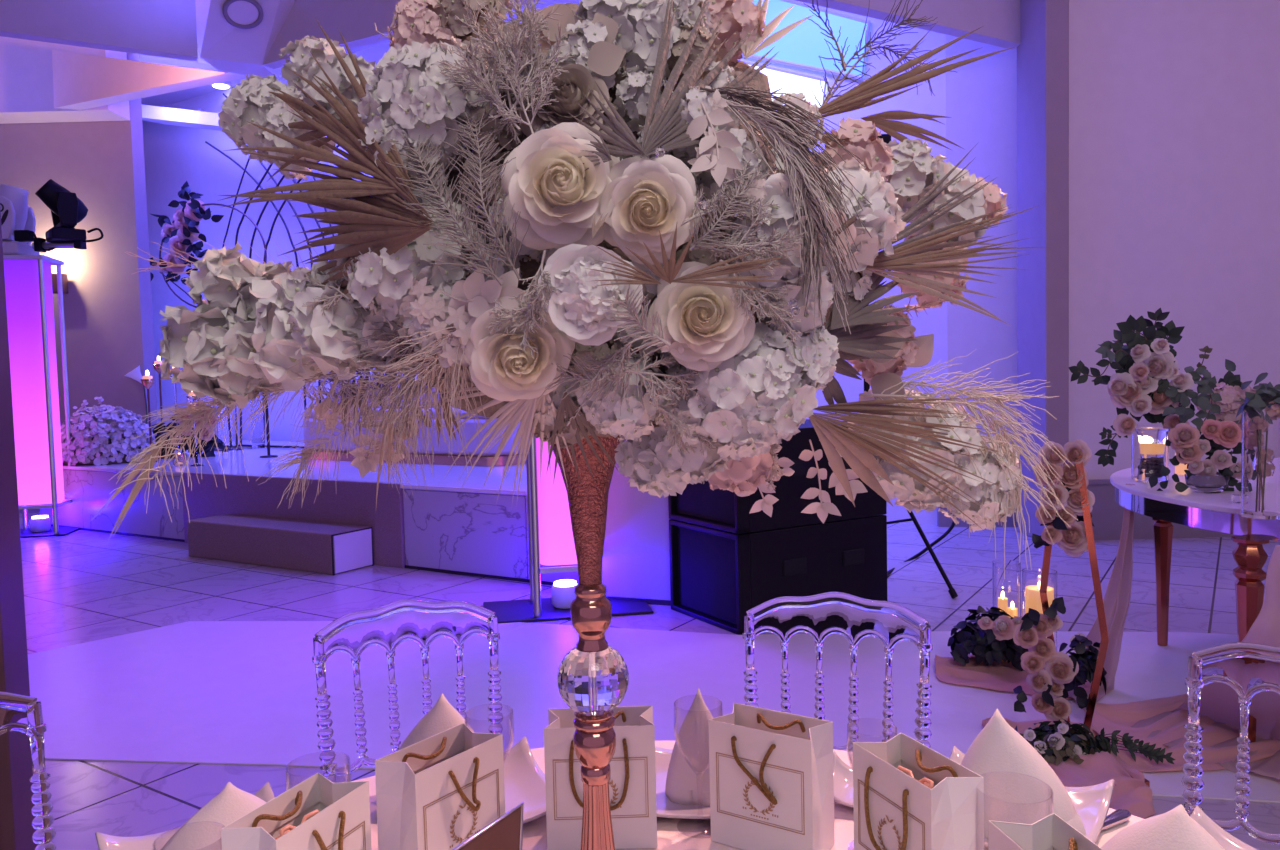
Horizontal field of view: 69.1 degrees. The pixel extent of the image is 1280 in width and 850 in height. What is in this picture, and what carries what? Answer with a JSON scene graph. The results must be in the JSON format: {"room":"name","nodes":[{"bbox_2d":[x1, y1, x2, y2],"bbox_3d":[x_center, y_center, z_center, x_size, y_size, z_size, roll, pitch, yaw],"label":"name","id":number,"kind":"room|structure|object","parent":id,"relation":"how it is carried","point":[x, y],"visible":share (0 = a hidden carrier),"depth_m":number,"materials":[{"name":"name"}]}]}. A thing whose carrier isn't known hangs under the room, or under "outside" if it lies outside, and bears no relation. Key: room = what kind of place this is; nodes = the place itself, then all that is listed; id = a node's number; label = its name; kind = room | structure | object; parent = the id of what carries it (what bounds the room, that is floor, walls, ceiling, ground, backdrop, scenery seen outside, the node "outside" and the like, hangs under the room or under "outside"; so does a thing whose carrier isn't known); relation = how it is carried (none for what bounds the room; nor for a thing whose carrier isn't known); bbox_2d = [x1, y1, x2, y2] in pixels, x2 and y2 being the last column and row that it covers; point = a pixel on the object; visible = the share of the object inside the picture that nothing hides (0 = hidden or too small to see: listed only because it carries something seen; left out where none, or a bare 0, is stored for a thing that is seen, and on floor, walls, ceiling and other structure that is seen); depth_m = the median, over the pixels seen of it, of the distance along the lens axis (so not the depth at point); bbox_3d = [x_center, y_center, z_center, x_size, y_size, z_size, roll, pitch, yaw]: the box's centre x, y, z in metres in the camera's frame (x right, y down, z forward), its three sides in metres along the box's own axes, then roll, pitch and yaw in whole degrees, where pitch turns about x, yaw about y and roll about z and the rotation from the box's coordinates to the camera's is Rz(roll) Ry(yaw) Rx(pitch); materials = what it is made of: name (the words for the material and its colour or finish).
{"room":"event hall","nodes":[
{"label":"event hall","id":0,"kind":"room"},
{"bbox_2d":[0,210,37,849],"bbox_3d":[-2.056,-0.684,2.454,0.645,4.000,0.120,-1,3,0],"label":"pillar","id":1,"kind":"structure","parent":0,"point":[16,817],"depth_m":2.52,"materials":[{"name":"paint"}]},
{"bbox_2d":[0,53,157,512],"bbox_3d":[-7.330,-1.744,10.536,3.429,5.500,0.250,-1,3,0],"label":"wall","id":2,"kind":"structure","parent":0,"point":[108,317],"depth_m":10.41,"materials":[{"name":"beige paint"}]},
{"bbox_2d":[51,273,68,293],"bbox_3d":[-6.499,-1.518,10.327,0.250,0.500,0.145,-1,3,0],"label":"wall sconce","id":3,"kind":"object","parent":2,"relation":"attached to","point":[54,275],"visible":0.49,"depth_m":10.27,"materials":[{"name":"gold metal"}]},
{"bbox_2d":[0,36,129,123],"bbox_3d":[-7.384,-3.921,10.073,3.429,1.200,0.420,-1,3,0],"label":"trim","id":4,"kind":"structure","parent":2,"relation":"attached to","point":[26,67],"depth_m":9.88,"materials":[{"name":"white paint"}]},
{"bbox_2d":[0,0,197,61],"bbox_3d":[-4.646,-3.610,6.776,2.506,1.500,0.120,-3,4,-29],"label":"ceiling","id":5,"kind":"structure","parent":0,"point":[159,28],"depth_m":7.08,"materials":[{"name":"paint"}]},
{"bbox_2d":[139,0,390,106],"bbox_3d":[-3.816,-4.688,11.508,16.600,0.100,12.500,-1,3,0],"label":"trim","id":6,"kind":"structure","parent":0,"point":[202,6],"depth_m":11.88,"materials":[{"name":"paint"}]},
{"bbox_2d":[262,0,539,68],"bbox_3d":[-1.469,-3.685,6.736,3.660,1.500,0.120,0,4,28],"label":"ceiling","id":7,"kind":"structure","parent":0,"point":[356,20],"depth_m":7.18,"materials":[{"name":"paint"}]},
{"bbox_2d":[200,0,294,78],"bbox_3d":[-3.113,-3.143,7.425,0.690,0.423,0.918,-4,4,-36],"label":"ceiling beam","id":8,"kind":"structure","parent":7,"relation":"attached to","point":[226,47],"depth_m":7.37,"materials":[{"name":"white paint"}]},
{"bbox_2d":[222,0,262,28],"bbox_3d":[-3.047,-3.166,7.140,0.284,0.166,0.263,-1,3,0],"label":"ceiling speaker","id":9,"kind":"object","parent":8,"relation":"attached to","point":[242,14],"visible":1,"depth_m":7.15,"materials":[{"name":"grey paint"}]},
{"bbox_2d":[227,1,258,24],"bbox_3d":[-3.048,-3.170,7.142,0.216,0.123,0.199,-1,3,0],"label":"grille","id":10,"kind":"object","parent":9,"relation":"attached to","point":[238,12],"depth_m":7.14,"materials":[{"name":"white paint"}]},
{"bbox_2d":[142,0,947,524],"bbox_3d":[-2.749,-1.903,11.407,12.718,5.500,0.200,0,4,31],"label":"wall","id":11,"kind":"structure","parent":0,"point":[174,155],"depth_m":12.63,"materials":[{"name":"white paint"}]},
{"bbox_2d":[52,50,248,109],"bbox_3d":[-4.883,-3.551,9.265,2.132,0.636,0.320,0,3,17],"label":"trim","id":12,"kind":"structure","parent":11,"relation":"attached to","point":[80,81],"depth_m":9.24,"materials":[{"name":"white paint"}]},
{"bbox_2d":[740,59,826,106],"bbox_3d":[1.144,-3.266,8.825,1.312,0.816,0.050,0,4,31],"label":"window","id":13,"kind":"structure","parent":11,"relation":"in","point":[792,81],"depth_m":8.64,"materials":[{"name":"white"}]},
{"bbox_2d":[742,0,870,79],"bbox_3d":[1.311,-3.810,8.688,1.706,1.433,0.050,0,4,31],"label":"window","id":14,"kind":"structure","parent":11,"relation":"in","point":[801,47],"depth_m":8.53,"materials":[{"name":"blue"}]},
{"bbox_2d":[19,513,1279,849],"bbox_3d":[-2.473,1.137,7.069,21.802,0.126,24.368,-1,3,8],"label":"floor","id":15,"kind":"structure","parent":0,"point":[193,692],"depth_m":4.53,"materials":[{"name":"white tile"}]},
{"bbox_2d":[0,691,55,849],"bbox_3d":[-0.982,0.897,1.373,0.473,0.912,0.406,1,4,32],"label":"chair","id":16,"kind":"object","parent":15,"relation":"on","point":[19,713],"visible":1,"depth_m":1.59,"materials":[{"name":"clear plastic"}]},
{"bbox_2d":[3,255,78,537],"bbox_3d":[-5.877,-0.274,9.002,0.620,2.660,0.550,-2,3,-12],"label":"tower","id":17,"kind":"object","parent":15,"relation":"on","point":[28,278],"visible":0.89,"depth_m":8.85,"materials":[{"name":"purple"}]},
{"bbox_2d":[0,184,39,254],"bbox_3d":[-6.023,-1.951,8.885,0.343,0.685,0.425,-2,3,-7],"label":"light","id":18,"kind":"object","parent":17,"relation":"on","point":[16,214],"visible":0.82,"depth_m":8.78,"materials":[{"name":"white plastic"}]},
{"bbox_2d":[14,230,86,251],"bbox_3d":[-5.592,-1.745,8.828,0.508,0.175,0.290,-1,3,0],"label":"clamp arm","id":19,"kind":"object","parent":17,"relation":"attached to","point":[19,235],"visible":0.96,"depth_m":8.87,"materials":[{"name":"metal"}]},
{"bbox_2d":[35,179,87,241],"bbox_3d":[-5.524,-2.048,8.896,0.430,0.580,0.361,-4,4,-41],"label":"light","id":20,"kind":"object","parent":19,"relation":"on","point":[67,210],"visible":0.99,"depth_m":8.78,"materials":[{"name":"black plastic"}]},
{"bbox_2d":[34,228,103,250],"bbox_3d":[-5.460,-1.777,8.902,0.627,0.212,0.084,-2,3,-9],"label":"cable","id":21,"kind":"object","parent":19,"relation":"hanging from","point":[93,229],"visible":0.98,"depth_m":8.91,"materials":[{"name":"black plastic"}]},
{"bbox_2d":[181,472,405,574],"bbox_3d":[-3.017,0.756,7.453,2.683,0.632,0.442,0,4,31],"label":"steps","id":22,"kind":"structure","parent":15,"relation":"on","point":[345,529],"depth_m":7.23,"materials":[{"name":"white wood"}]},
{"bbox_2d":[40,441,578,584],"bbox_3d":[-4.256,0.638,10.199,11.064,0.630,3.157,1,4,32],"label":"stage","id":23,"kind":"object","parent":15,"relation":"on","point":[450,527],"visible":0.18,"depth_m":7.22,"materials":[{"name":"white stone"}]},
{"bbox_2d":[60,396,159,465],"bbox_3d":[-5.546,0.051,9.629,0.994,0.696,0.951,0,3,24],"label":"flower arrangement","id":24,"kind":"object","parent":23,"relation":"on","point":[103,435],"visible":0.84,"depth_m":9.38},
{"bbox_2d":[125,365,147,423],"bbox_3d":[-5.666,-0.161,10.427,0.191,1.013,0.178,-1,3,14],"label":"calla lily","id":25,"kind":"object","parent":23,"relation":"on","point":[135,374],"visible":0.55,"depth_m":10.40,"materials":[{"name":"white plant"}]},
{"bbox_2d":[140,370,158,461],"bbox_3d":[-5.000,-0.090,9.482,0.130,0.939,0.127,-1,3,0],"label":"candle stand","id":26,"kind":"object","parent":23,"relation":"on","point":[147,381],"visible":0.86,"depth_m":9.46,"materials":[{"name":"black metal"}]},
{"bbox_2d":[140,379,154,388],"bbox_3d":[-5.008,-0.417,9.464,0.130,0.100,0.127,-1,3,0],"label":"cup","id":27,"kind":"object","parent":26,"relation":"on","point":[147,383],"depth_m":9.43,"materials":[{"name":"glass"}]},
{"bbox_2d":[152,356,164,454],"bbox_3d":[-5.131,-0.194,9.969,0.130,1.100,0.127,-1,3,0],"label":"candle stand","id":28,"kind":"object","parent":23,"relation":"on","point":[158,363],"visible":0.62,"depth_m":9.94,"materials":[{"name":"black metal"}]},
{"bbox_2d":[172,453,186,466],"bbox_3d":[-4.429,0.332,8.948,0.130,0.125,0.130,-1,3,0],"label":"glass votive","id":29,"kind":"object","parent":23,"relation":"on","point":[180,456],"visible":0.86,"depth_m":8.90,"materials":[{"name":"white"}]},
{"bbox_2d":[151,403,228,458],"bbox_3d":[-4.944,0.086,10.064,0.970,0.752,0.674,-1,3,0],"label":"heap","id":30,"kind":"object","parent":23,"relation":"on","point":[220,443],"visible":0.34,"depth_m":9.96,"materials":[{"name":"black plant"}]},
{"bbox_2d":[186,393,203,466],"bbox_3d":[-4.251,0.012,8.885,0.130,0.762,0.127,-1,3,0],"label":"candle stand","id":31,"kind":"object","parent":23,"relation":"on","point":[190,395],"visible":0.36,"depth_m":8.87,"materials":[{"name":"black metal"}]},
{"bbox_2d":[149,181,266,450],"bbox_3d":[-5.046,-1.297,10.948,1.992,3.190,0.456,0,3,22],"label":"hoop","id":32,"kind":"object","parent":23,"relation":"on","point":[185,223],"visible":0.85,"depth_m":11.01,"materials":[{"name":"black metal"}]},
{"bbox_2d":[217,392,264,449],"bbox_3d":[-4.758,-0.124,11.073,0.360,0.820,0.360,0,4,31],"label":"plinth","id":33,"kind":"object","parent":23,"relation":"on","point":[257,442],"visible":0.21,"depth_m":10.96,"materials":[{"name":"white"}]},
{"bbox_2d":[198,93,339,447],"bbox_3d":[-4.286,-1.897,11.037,2.830,4.342,0.075,0,4,31],"label":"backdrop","id":34,"kind":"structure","parent":23,"relation":"on","point":[206,142],"depth_m":11.06,"materials":[{"name":"metal"}]},
{"bbox_2d":[260,395,277,457],"bbox_3d":[-3.914,-0.113,9.760,0.180,0.900,0.180,-1,3,0],"label":"pole","id":35,"kind":"object","parent":23,"relation":"on","point":[268,455],"visible":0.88,"depth_m":9.76,"materials":[{"name":"metal"}]},
{"bbox_2d":[303,377,525,465],"bbox_3d":[-2.170,-0.068,9.054,2.770,0.798,0.800,0,4,31],"label":"sofa","id":36,"kind":"object","parent":23,"relation":"on","point":[442,456],"visible":0.16,"depth_m":8.40,"materials":[{"name":"white fabric"}]},
{"bbox_2d":[303,408,489,417],"bbox_3d":[-2.259,-0.117,8.905,2.610,0.080,0.380,0,4,31],"label":"seat cushion","id":37,"kind":"object","parent":36,"relation":"on","point":[462,411],"depth_m":8.48,"materials":[{"name":"fabric"}]},
{"bbox_2d":[312,599,502,782],"bbox_3d":[-0.433,0.855,1.900,0.406,0.912,0.473,-3,3,-21],"label":"chair","id":38,"kind":"object","parent":15,"relation":"on","point":[421,622],"visible":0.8,"depth_m":2.06,"materials":[{"name":"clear plastic"}]},
{"bbox_2d":[483,431,652,623],"bbox_3d":[-0.476,-0.108,5.542,0.980,2.440,0.500,-2,3,-10],"label":"tower","id":39,"kind":"object","parent":15,"relation":"on","point":[550,534],"visible":0.37,"depth_m":5.43,"materials":[{"name":"purple"}]},
{"bbox_2d":[602,439,670,605],"bbox_3d":[0.029,0.520,5.914,0.533,1.120,0.500,0,3,20],"label":"panel","id":40,"kind":"object","parent":15,"relation":"on","point":[636,553],"visible":0.23,"depth_m":5.68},
{"bbox_2d":[669,515,887,634],"bbox_3d":[0.819,0.814,5.496,1.084,0.540,0.699,-3,4,-30],"label":"subwoofer","id":41,"kind":"object","parent":15,"relation":"on","point":[717,576],"visible":0.84,"depth_m":5.22,"materials":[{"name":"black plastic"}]},
{"bbox_2d":[677,526,736,624],"bbox_3d":[0.393,0.838,5.251,0.020,0.470,0.619,-3,4,-30],"label":"grille","id":42,"kind":"object","parent":41,"relation":"attached to","point":[706,563],"depth_m":5.25,"materials":[{"name":"black metal"}]},
{"bbox_2d":[668,419,886,533],"bbox_3d":[0.806,0.270,5.467,1.084,0.540,0.699,-3,4,-30],"label":"subwoofer","id":43,"kind":"object","parent":41,"relation":"on","point":[698,504],"visible":0.43,"depth_m":5.14,"materials":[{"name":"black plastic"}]},
{"bbox_2d":[677,481,734,524],"bbox_3d":[0.380,0.294,5.222,0.020,0.470,0.619,-3,4,-30],"label":"grille","id":44,"kind":"object","parent":43,"relation":"attached to","point":[697,501],"depth_m":5.22,"materials":[{"name":"black metal"}]},
{"bbox_2d":[743,592,932,750],"bbox_3d":[0.377,0.837,1.867,0.406,0.912,0.473,0,3,18],"label":"chair","id":45,"kind":"object","parent":15,"relation":"on","point":[822,615],"visible":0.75,"depth_m":2.04,"materials":[{"name":"clear plastic"}]},
{"bbox_2d":[863,304,957,598],"bbox_3d":[1.595,-0.071,6.149,0.694,2.201,1.336,-3,3,-24],"label":"tripod stand","id":46,"kind":"object","parent":15,"relation":"on","point":[952,592],"visible":0.13,"depth_m":5.80,"materials":[{"name":"black metal"}]},
{"bbox_2d":[887,517,956,575],"bbox_3d":[1.949,0.541,6.694,0.205,0.953,1.160,1,4,42],"label":"cable","id":47,"kind":"object","parent":15,"relation":"on","point":[951,527],"visible":0.44,"depth_m":6.98,"materials":[{"name":"black plastic"}]},
{"bbox_2d":[992,560,1020,617],"bbox_3d":[1.741,0.885,4.418,0.127,0.469,0.127,-1,3,0],"label":"hurricane vase","id":48,"kind":"object","parent":15,"relation":"on","point":[1006,593],"visible":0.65,"depth_m":4.36,"materials":[{"name":"clear glass"}]},
{"bbox_2d":[934,654,1098,698],"bbox_3d":[1.716,1.103,4.175,0.748,0.045,0.590,-1,3,16],"label":"fabric","id":49,"kind":"object","parent":15,"relation":"on","point":[1004,676],"visible":0.41,"depth_m":4.15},
{"bbox_2d":[947,606,1107,694],"bbox_3d":[1.702,0.981,4.094,0.728,0.283,0.474,1,4,41],"label":"flowers","id":50,"kind":"object","parent":49,"relation":"on","point":[989,639],"visible":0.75,"depth_m":4.14,"materials":[{"name":"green plant"}]},
{"bbox_2d":[1022,568,1056,650],"bbox_3d":[1.869,0.900,4.351,0.152,0.439,0.152,-1,3,0],"label":"hurricane vase","id":51,"kind":"object","parent":15,"relation":"on","point":[1031,579],"visible":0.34,"depth_m":4.29,"materials":[{"name":"clear glass"}]},
{"bbox_2d":[982,718,1155,818],"bbox_3d":[1.496,1.155,3.196,0.433,0.056,0.873,-1,3,3],"label":"fabric","id":52,"kind":"object","parent":15,"relation":"on","point":[1133,795],"visible":0.38,"depth_m":3.07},
{"bbox_2d":[1013,440,1149,786],"bbox_3d":[1.578,0.649,3.322,0.320,1.168,0.671,-1,3,0],"label":"stand","id":53,"kind":"object","parent":15,"relation":"on","point":[1051,685],"visible":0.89,"depth_m":3.50,"materials":[{"name":"gold metal"}]},
{"bbox_2d":[1014,719,1174,764],"bbox_3d":[1.556,1.119,3.280,0.520,0.180,0.292,-1,3,0],"label":"flowers","id":54,"kind":"object","parent":15,"relation":"on","point":[1058,740],"visible":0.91,"depth_m":3.23,"materials":[{"name":"green plant"}]},
{"bbox_2d":[1091,693,1279,771],"bbox_3d":[2.408,1.114,3.638,1.764,0.046,0.764,-3,3,-25],"label":"fabric","id":55,"kind":"object","parent":15,"relation":"on","point":[1110,717],"visible":0.57,"depth_m":3.41,"materials":[{"name":"fabric"}]},
{"bbox_2d":[1110,463,1279,742],"bbox_3d":[3.238,0.683,3.827,2.300,0.865,2.440,-1,3,0],"label":"side table","id":56,"kind":"object","parent":15,"relation":"on","point":[1208,511],"visible":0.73,"depth_m":3.57,"materials":[{"name":"white mirror"}]},
{"bbox_2d":[1068,484,1135,711],"bbox_3d":[1.964,0.699,3.965,0.428,0.860,0.549,-1,3,0],"label":"drape","id":57,"kind":"object","parent":56,"relation":"hanging from","point":[1116,601],"visible":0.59,"depth_m":4.04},
{"bbox_2d":[1131,423,1168,480],"bbox_3d":[2.316,0.122,4.223,0.149,0.254,0.149,-1,3,0],"label":"hurricane vase","id":58,"kind":"object","parent":56,"relation":"on","point":[1136,458],"visible":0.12,"depth_m":4.20,"materials":[{"name":"clear glass"}]},
{"bbox_2d":[1068,308,1241,482],"bbox_3d":[2.315,-0.133,4.119,0.731,0.776,0.324,-2,3,-13],"label":"flower arrangement","id":59,"kind":"object","parent":56,"relation":"on","point":[1143,388],"visible":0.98,"depth_m":4.09,"materials":[{"name":"pink plant"}]},
{"bbox_2d":[1149,419,1241,492],"bbox_3d":[2.307,0.137,3.787,0.400,0.328,0.213,-1,3,0],"label":"flower arrangement","id":60,"kind":"object","parent":56,"relation":"on","point":[1202,476],"visible":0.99,"depth_m":3.75,"materials":[{"name":"pink plant"}]},
{"bbox_2d":[1184,474,1229,492],"bbox_3d":[2.314,0.236,3.796,0.160,0.074,0.160,-1,3,0],"label":"bowl","id":61,"kind":"object","parent":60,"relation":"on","point":[1200,483],"depth_m":3.74,"materials":[{"name":"clear glass"}]},
{"bbox_2d":[1131,545,1279,779],"bbox_3d":[2.053,0.754,3.126,0.689,0.837,0.919,-4,4,-35],"label":"drape","id":62,"kind":"object","parent":56,"relation":"hanging from","point":[1219,702],"visible":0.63,"depth_m":3.22,"materials":[{"name":"fabric"}]},
{"bbox_2d":[1196,359,1279,479],"bbox_3d":[2.689,-0.026,4.156,0.395,0.541,0.244,-1,3,0],"label":"flower arrangement","id":63,"kind":"object","parent":56,"relation":"on","point":[1232,397],"visible":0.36,"depth_m":4.11,"materials":[{"name":"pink plant"}]},
{"bbox_2d":[1241,410,1279,519],"bbox_3d":[2.111,0.133,3.153,0.122,0.359,0.122,-1,3,0],"label":"hurricane vase","id":64,"kind":"object","parent":56,"relation":"on","point":[1260,455],"visible":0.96,"depth_m":3.11,"materials":[{"name":"clear glass"}]},
{"bbox_2d":[1236,387,1279,416],"bbox_3d":[2.124,0.081,3.146,0.168,0.425,0.142,-1,3,0],"label":"bouquet","id":65,"kind":"object","parent":64,"relation":"in","point":[1262,400],"visible":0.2,"depth_m":3.14,"materials":[{"name":"green plant"}]},
{"bbox_2d":[1181,642,1279,843],"bbox_3d":[0.991,0.844,1.464,0.473,0.912,0.406,-4,4,-36],"label":"chair","id":66,"kind":"object","parent":15,"relation":"on","point":[1250,669],"visible":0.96,"depth_m":1.66,"materials":[{"name":"clear plastic"}]},
{"bbox_2d":[796,0,1019,49],"bbox_3d":[1.582,-3.759,6.719,3.462,1.500,0.120,-3,4,-30],"label":"ceiling","id":67,"kind":"structure","parent":0,"point":[999,19],"depth_m":7.19,"materials":[{"name":"paint"}]},
{"bbox_2d":[945,34,1017,452],"bbox_3d":[3.096,-1.866,8.081,0.857,5.500,0.200,-1,3,10],"label":"wall","id":68,"kind":"structure","parent":0,"point":[981,95],"depth_m":8.00,"materials":[{"name":"white paint"}]},
{"bbox_2d":[937,507,1017,526],"bbox_3d":[3.065,0.658,8.099,0.913,0.460,0.039,-1,3,10],"label":"baseboard","id":69,"kind":"structure","parent":68,"relation":"attached to","point":[942,521],"depth_m":8.14,"materials":[{"name":"grey paint"}]},
{"bbox_2d":[1069,0,1279,479],"bbox_3d":[5.123,-1.577,7.382,3.679,4.900,0.200,-1,3,0],"label":"wall","id":70,"kind":"structure","parent":0,"point":[1174,105],"depth_m":7.26,"materials":[{"name":"white paint"}]},
{"bbox_2d":[1017,0,1068,536],"bbox_3d":[3.213,-1.533,7.432,0.183,4.900,0.550,-1,3,0],"label":"column","id":71,"kind":"structure","parent":70,"relation":"attached to","point":[1043,49],"depth_m":7.24,"materials":[{"name":"beige paint"}]},
{"bbox_2d":[1087,479,1237,539],"bbox_3d":[5.188,0.636,7.372,3.659,0.480,0.060,-1,3,0],"label":"baseboard","id":72,"kind":"structure","parent":70,"relation":"attached to","point":[1107,514],"depth_m":7.37,"materials":[{"name":"grey paint"}]},
{"bbox_3d":[-7.019,-1.866,12.651,2.739,5.500,4.075,-1,3,0],"label":"door frame","id":73,"kind":"structure","parent":0,"visible":0},
{"bbox_2d":[141,105,326,136],"bbox_3d":[-4.701,-3.590,11.351,5.903,1.357,0.500,0,4,31],"label":"trim","id":74,"kind":"structure","parent":73,"relation":"attached to","point":[162,115],"depth_m":11.76,"materials":[{"name":"white paint"}]},
{"bbox_3d":[0.024,0.989,0.755,1.840,0.747,1.840,-1,3,0],"label":"dining table","id":75,"kind":"object","parent":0,"visible":0},
{"bbox_2d":[350,740,1143,849],"bbox_3d":[0.024,0.976,0.744,1.979,0.730,1.970,-1,3,0],"label":"tablecloth","id":76,"kind":"object","parent":75,"relation":"on","point":[672,833],"visible":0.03,"depth_m":1.32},
{"bbox_2d":[95,782,274,849],"bbox_3d":[-0.577,0.573,1.251,0.232,0.047,0.232,-4,4,-40],"label":"square plate","id":77,"kind":"object","parent":76,"relation":"on","point":[104,841],"visible":0.2,"depth_m":1.29,"materials":[{"name":"white ceramic"}]},
{"bbox_2d":[161,782,266,849],"bbox_3d":[-0.541,0.536,1.215,0.116,0.112,0.218,2,4,45],"label":"folded napkin","id":78,"kind":"object","parent":77,"relation":"on","point":[202,831],"visible":0.42,"depth_m":1.21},
{"bbox_2d":[221,773,371,849],"bbox_3d":[-0.380,0.516,1.059,0.088,0.172,0.151,0,3,22],"label":"gift bag","id":79,"kind":"object","parent":76,"relation":"on","point":[342,822],"visible":1,"depth_m":1.06,"materials":[{"name":"white paper"}]},
{"bbox_2d":[275,809,318,839],"bbox_3d":[-0.386,0.515,1.061,0.046,0.134,0.101,0,4,28],"label":"tissue paper","id":80,"kind":"object","parent":79,"relation":"in","point":[287,828],"visible":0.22,"depth_m":1.06,"materials":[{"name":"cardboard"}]},
{"bbox_2d":[375,723,504,849],"bbox_3d":[-0.252,0.505,1.211,0.088,0.172,0.151,1,4,36],"label":"gift bag","id":81,"kind":"object","parent":76,"relation":"on","point":[436,792],"visible":0.94,"depth_m":1.18,"materials":[{"name":"white paper"}]},
{"bbox_2d":[452,802,523,849],"bbox_3d":[-0.144,0.430,0.865,0.036,0.103,0.132,1,4,38],"label":"menu card","id":82,"kind":"object","parent":76,"relation":"on","point":[506,832],"visible":1,"depth_m":0.89,"materials":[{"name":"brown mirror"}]},
{"bbox_2d":[503,736,545,823],"bbox_3d":[-0.247,0.556,1.413,0.232,0.047,0.232,-3,3,-25],"label":"square plate","id":83,"kind":"object","parent":76,"relation":"on","point":[524,780],"visible":0.16,"depth_m":1.47,"materials":[{"name":"white ceramic"}]},
{"bbox_2d":[398,693,474,750],"bbox_3d":[-0.308,0.498,1.429,0.185,0.153,0.099,-3,3,-25],"label":"folded napkin","id":84,"kind":"object","parent":83,"relation":"on","point":[443,716],"visible":0.23,"depth_m":1.43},
{"bbox_2d":[553,435,628,849],"bbox_3d":[-0.042,0.291,0.867,0.134,0.625,0.132,-1,3,0],"label":"vase","id":85,"kind":"object","parent":76,"relation":"on","point":[593,676],"visible":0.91,"depth_m":0.85,"materials":[{"name":"gold metal"}]},
{"bbox_2d":[92,0,1077,578],"bbox_3d":[-0.072,-0.138,0.814,0.918,0.590,0.441,-1,3,10],"label":"centrepiece","id":86,"kind":"object","parent":85,"relation":"in","point":[571,222],"visible":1,"depth_m":0.70,"materials":[{"name":"beige plant"}]},
{"bbox_2d":[544,706,656,849],"bbox_3d":[-0.054,0.495,1.303,0.151,0.172,0.086,-1,3,-1],"label":"gift bag","id":87,"kind":"object","parent":76,"relation":"on","point":[632,783],"visible":0.57,"depth_m":1.27,"materials":[{"name":"white paper"}]},
{"bbox_2d":[655,746,710,818],"bbox_3d":[0.077,0.546,1.443,0.232,0.047,0.232,-1,3,8],"label":"square plate","id":88,"kind":"object","parent":76,"relation":"on","point":[666,808],"visible":0.2,"depth_m":1.39,"materials":[{"name":"white ceramic"}]},
{"bbox_2d":[665,688,712,805],"bbox_3d":[0.089,0.484,1.409,0.110,0.163,0.059,-1,3,10],"label":"folded napkin","id":89,"kind":"object","parent":88,"relation":"on","point":[682,783],"visible":0.71,"depth_m":1.40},
{"bbox_2d":[674,700,722,820],"bbox_3d":[0.085,0.485,1.329,0.071,0.181,0.071,-1,3,0],"label":"wine glass","id":90,"kind":"object","parent":76,"relation":"on","point":[675,700],"visible":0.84,"depth_m":1.32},
{"bbox_2d":[674,700,722,772],"bbox_3d":[0.084,0.448,1.326,0.071,0.106,0.071,-1,3,0],"label":"bowl","id":91,"kind":"object","parent":90,"relation":"on","point":[675,700],"depth_m":1.32,"materials":[{"name":"clear glass"}]},
{"bbox_2d":[708,703,834,849],"bbox_3d":[0.177,0.491,1.273,0.151,0.172,0.088,1,4,33],"label":"gift bag","id":92,"kind":"object","parent":76,"relation":"on","point":[772,771],"visible":1,"depth_m":1.25,"materials":[{"name":"white paper"}]},
{"bbox_2d":[833,750,853,807],"bbox_3d":[0.343,0.542,1.402,0.123,0.046,0.123,0,3,20],"label":"square plate","id":93,"kind":"object","parent":76,"relation":"on","point":[843,773],"visible":0.32,"depth_m":1.44,"materials":[{"name":"white ceramic"}]},
{"bbox_2d":[853,733,983,849],"bbox_3d":[0.334,0.494,1.140,0.086,0.172,0.151,-3,3,-22],"label":"gift bag","id":94,"kind":"object","parent":76,"relation":"on","point":[893,810],"visible":1,"depth_m":1.11,"materials":[{"name":"white paper"}]},
{"bbox_2d":[897,765,933,788],"bbox_3d":[0.338,0.493,1.142,0.046,0.134,0.101,-3,4,-31],"label":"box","id":95,"kind":"object","parent":94,"relation":"in","point":[927,782],"visible":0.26,"depth_m":1.14,"materials":[{"name":"cardboard"}]},
{"bbox_2d":[949,746,1114,846],"bbox_3d":[0.526,0.542,1.323,0.232,0.047,0.232,1,4,36],"label":"square plate","id":96,"kind":"object","parent":76,"relation":"on","point":[1092,803],"visible":0.14,"depth_m":1.34,"materials":[{"name":"white ceramic"}]},
{"bbox_2d":[960,709,1085,837],"bbox_3d":[0.515,0.483,1.287,0.185,0.158,0.099,0,4,30],"label":"folded napkin","id":97,"kind":"object","parent":96,"relation":"on","point":[1019,783],"visible":0.7,"depth_m":1.27,"materials":[{"name":"fabric"}]},
{"bbox_2d":[988,813,1102,849],"bbox_3d":[0.414,0.504,0.915,0.086,0.172,0.151,-2,3,-10],"label":"gift bag","id":98,"kind":"object","parent":76,"relation":"on","point":[1051,832],"visible":1,"depth_m":0.97,"materials":[{"name":"white paper"}]},
{"bbox_2d":[1100,809,1130,831],"bbox_3d":[0.610,0.559,1.275,0.200,0.018,0.019,-3,4,-31],"label":"table knife","id":99,"kind":"object","parent":76,"relation":"on","point":[1120,816],"visible":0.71,"depth_m":1.30,"materials":[{"name":"metal"}]},
{"bbox_2d":[1190,806,1257,849],"bbox_3d":[0.715,0.549,1.108,0.232,0.047,0.232,-3,4,-30],"label":"square plate","id":100,"kind":"object","parent":76,"relation":"on","point":[1226,840],"visible":0.38,"depth_m":1.23,"materials":[{"name":"white ceramic"}]},
{"bbox_2d":[1101,804,1224,849],"bbox_3d":[0.626,0.513,1.095,0.111,0.114,0.207,-4,4,-40],"label":"folded napkin","id":101,"kind":"object","parent":100,"relation":"on","point":[1174,829],"visible":0.99,"depth_m":1.10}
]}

